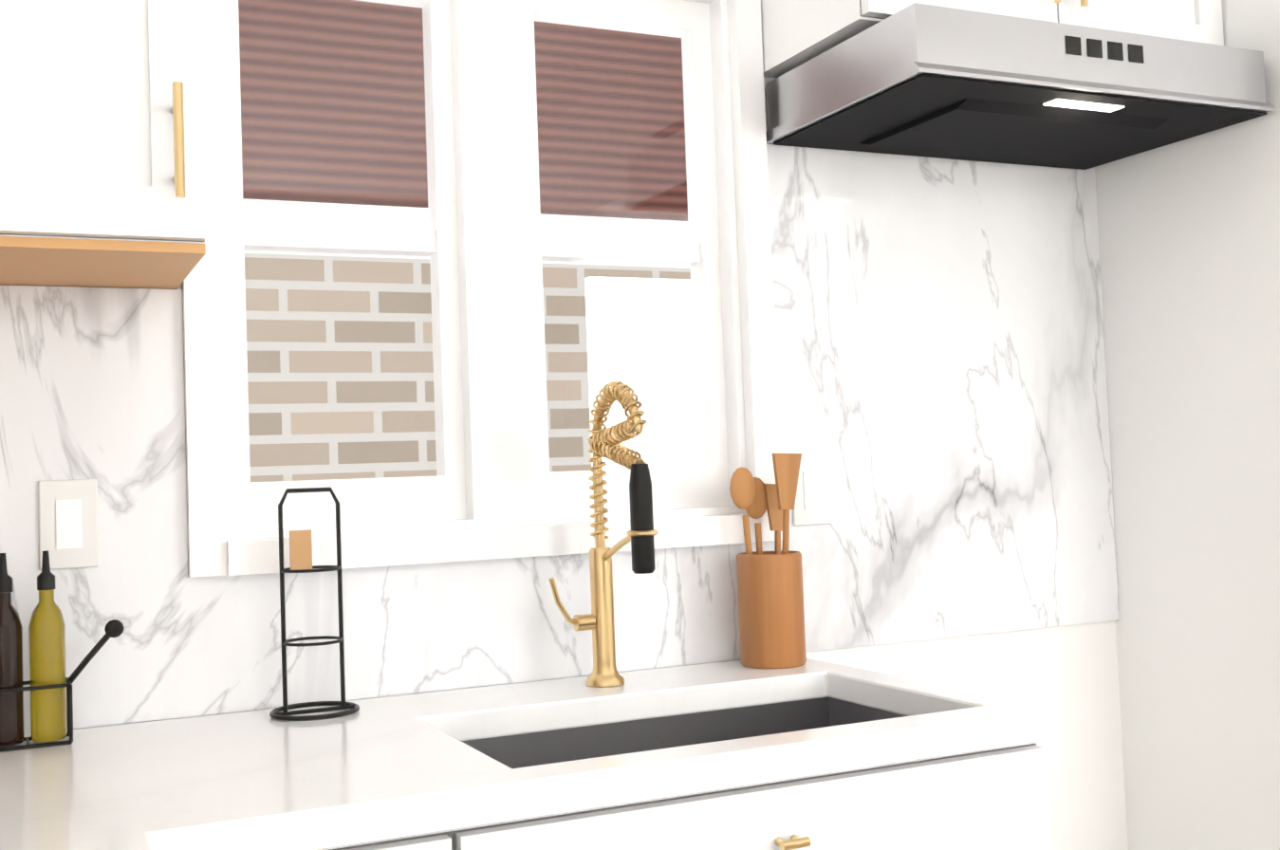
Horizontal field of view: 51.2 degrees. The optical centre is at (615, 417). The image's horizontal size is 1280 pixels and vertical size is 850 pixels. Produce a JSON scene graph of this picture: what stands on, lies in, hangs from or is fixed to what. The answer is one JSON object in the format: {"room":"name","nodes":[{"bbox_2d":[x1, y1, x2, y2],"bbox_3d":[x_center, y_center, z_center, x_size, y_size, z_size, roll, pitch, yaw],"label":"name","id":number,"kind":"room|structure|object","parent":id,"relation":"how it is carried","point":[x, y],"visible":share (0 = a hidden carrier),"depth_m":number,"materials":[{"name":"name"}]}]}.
{"room":"kitchen","nodes":[
{"label":"kitchen","id":0,"kind":"room"},
{"bbox_2d":[26,76,1127,849],"bbox_3d":[-0.214,0.023,2.164,2.490,2.630,0.150,-1,-3,-25],"label":"wall","id":1,"kind":"structure","parent":0,"point":[1073,670],"depth_m":2.53,"materials":[{"name":"white paint"}]},
{"bbox_2d":[0,0,205,289],"bbox_3d":[-0.775,-0.586,1.680,0.443,0.775,0.328,-1,-3,-25],"label":"upper cabinet","id":2,"kind":"object","parent":1,"relation":"attached to","point":[101,150],"depth_m":1.58,"materials":[{"name":"white paint"}]},
{"bbox_2d":[181,0,782,577],"bbox_3d":[-0.207,-0.279,2.161,0.965,1.001,0.195,-1,-3,-25],"label":"window","id":3,"kind":"structure","parent":1,"relation":"in","point":[494,488],"depth_m":2.12,"materials":[{"name":"white paint"}]},
{"bbox_2d":[0,143,1119,734],"bbox_3d":[-0.178,-0.034,2.095,2.498,0.894,0.010,-1,-3,-25],"label":"wall","id":4,"kind":"structure","parent":1,"relation":"attached to","point":[941,367],"depth_m":2.29,"materials":[{"name":"white stone"}]},
{"bbox_2d":[38,479,98,570],"bbox_3d":[-0.743,0.145,1.815,0.074,0.120,0.009,-1,-3,-25],"label":"switch plate","id":5,"kind":"object","parent":4,"relation":"attached to","point":[68,528],"visible":1,"depth_m":1.81,"materials":[{"name":"white plastic"}]},
{"bbox_2d":[792,455,830,526],"bbox_3d":[0.337,0.127,2.310,0.074,0.120,0.009,-1,-3,-25],"label":"switch plate","id":6,"kind":"object","parent":4,"relation":"attached to","point":[812,505],"visible":0.81,"depth_m":2.31,"materials":[{"name":"white plastic"}]},
{"bbox_2d":[760,0,1224,78],"bbox_3d":[0.650,-0.802,2.344,0.758,0.390,0.328,-1,-3,-25],"label":"upper cabinet","id":7,"kind":"object","parent":1,"relation":"attached to","point":[794,32],"depth_m":2.22,"materials":[{"name":"white paint"}]},
{"bbox_2d":[765,2,1275,169],"bbox_3d":[0.676,-0.538,2.272,0.729,0.118,0.430,-1,-3,-25],"label":"range hood","id":8,"kind":"object","parent":7,"relation":"attached to","point":[920,80],"visible":0.96,"depth_m":2.14,"materials":[{"name":"silver metal"}]},
{"bbox_2d":[1042,98,1124,112],"bbox_3d":[0.745,-0.496,2.127,0.140,0.002,0.030,-1,-3,-25],"label":"lamp","id":9,"kind":"object","parent":8,"relation":"on","point":[1084,105],"depth_m":2.13,"materials":[{"name":"white"}]},
{"bbox_2d":[1094,0,1279,849],"bbox_3d":[2.457,-0.137,0.779,1.200,2.630,4.900,-1,-3,-25],"label":"wall","id":10,"kind":"structure","parent":0,"point":[1162,695],"depth_m":2.41,"materials":[{"name":"white paint"}]},
{"bbox_3d":[1.303,1.246,0.168,3.850,0.100,4.900,-1,-3,-25],"label":"floor","id":11,"kind":"structure","parent":0,"visible":0},
{"bbox_2d":[0,726,201,849],"bbox_3d":[-0.611,0.837,0.868,0.660,0.919,1.782,-1,-3,-25],"label":"countertop","id":12,"kind":"structure","parent":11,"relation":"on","point":[64,797],"depth_m":1.36,"materials":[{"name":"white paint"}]},
{"bbox_2d":[0,550,124,752],"bbox_3d":[-0.746,0.295,1.707,0.220,0.244,0.064,-1,-3,-25],"label":"rack","id":13,"kind":"object","parent":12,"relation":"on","point":[49,688],"visible":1,"depth_m":1.69,"materials":[{"name":"black metal"}]},
{"bbox_2d":[0,591,24,747],"bbox_3d":[-0.774,0.318,1.692,0.043,0.190,0.043,-1,-3,-25],"label":"bottle","id":14,"kind":"object","parent":13,"relation":"on","point":[11,663],"depth_m":1.68,"materials":[{"name":"brown glass"}]},
{"bbox_2d":[28,589,67,742],"bbox_3d":[-0.729,0.317,1.713,0.043,0.190,0.043,-1,-3,-25],"label":"bottle","id":15,"kind":"object","parent":13,"relation":"on","point":[47,682],"depth_m":1.70,"materials":[{"name":"yellow glass"}]},
{"bbox_2d":[98,381,1058,849],"bbox_3d":[-0.056,0.628,1.753,1.093,1.372,0.656,-1,-3,-25],"label":"cabinet","id":16,"kind":"object","parent":11,"relation":"on","point":[810,753],"depth_m":1.62,"materials":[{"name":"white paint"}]},
{"bbox_2d":[269,486,359,721],"bbox_3d":[-0.424,0.255,1.862,0.122,0.313,0.122,-1,-3,-25],"label":"rack","id":17,"kind":"object","parent":16,"relation":"on","point":[300,552],"visible":1,"depth_m":1.85,"materials":[{"name":"black metal"}]},
{"bbox_2d":[548,381,658,687],"bbox_3d":[-0.022,0.174,1.954,0.118,0.454,0.202,-1,-3,-25],"label":"faucet","id":18,"kind":"object","parent":16,"relation":"on","point":[604,674],"depth_m":2.00,"materials":[{"name":"gold metal"}]},
{"bbox_2d":[729,453,806,668],"bbox_3d":[0.253,0.230,2.172,0.123,0.341,0.106,-1,-3,-25],"label":"utensil crock","id":19,"kind":"object","parent":16,"relation":"on","point":[770,610],"visible":1,"depth_m":2.13,"materials":[{"name":"brown wood"}]},
{"label":"outside","id":20,"kind":"structure","parent":0,"visible":0},
{"bbox_2d":[238,0,690,482],"bbox_3d":[-0.778,-0.393,3.512,5.000,3.580,0.020,-1,-3,-25],"label":"neighboring building","id":21,"kind":"structure","parent":20,"point":[399,116],"depth_m":3.58,"materials":[{"name":"beige brick"}]},
{"bbox_2d":[584,276,698,469],"bbox_3d":[0.115,-0.001,3.860,0.400,0.800,0.035,-1,-3,-25],"label":"window","id":22,"kind":"structure","parent":21,"relation":"attached to","point":[668,400],"depth_m":3.84,"materials":[{"name":"white"}]}
]}

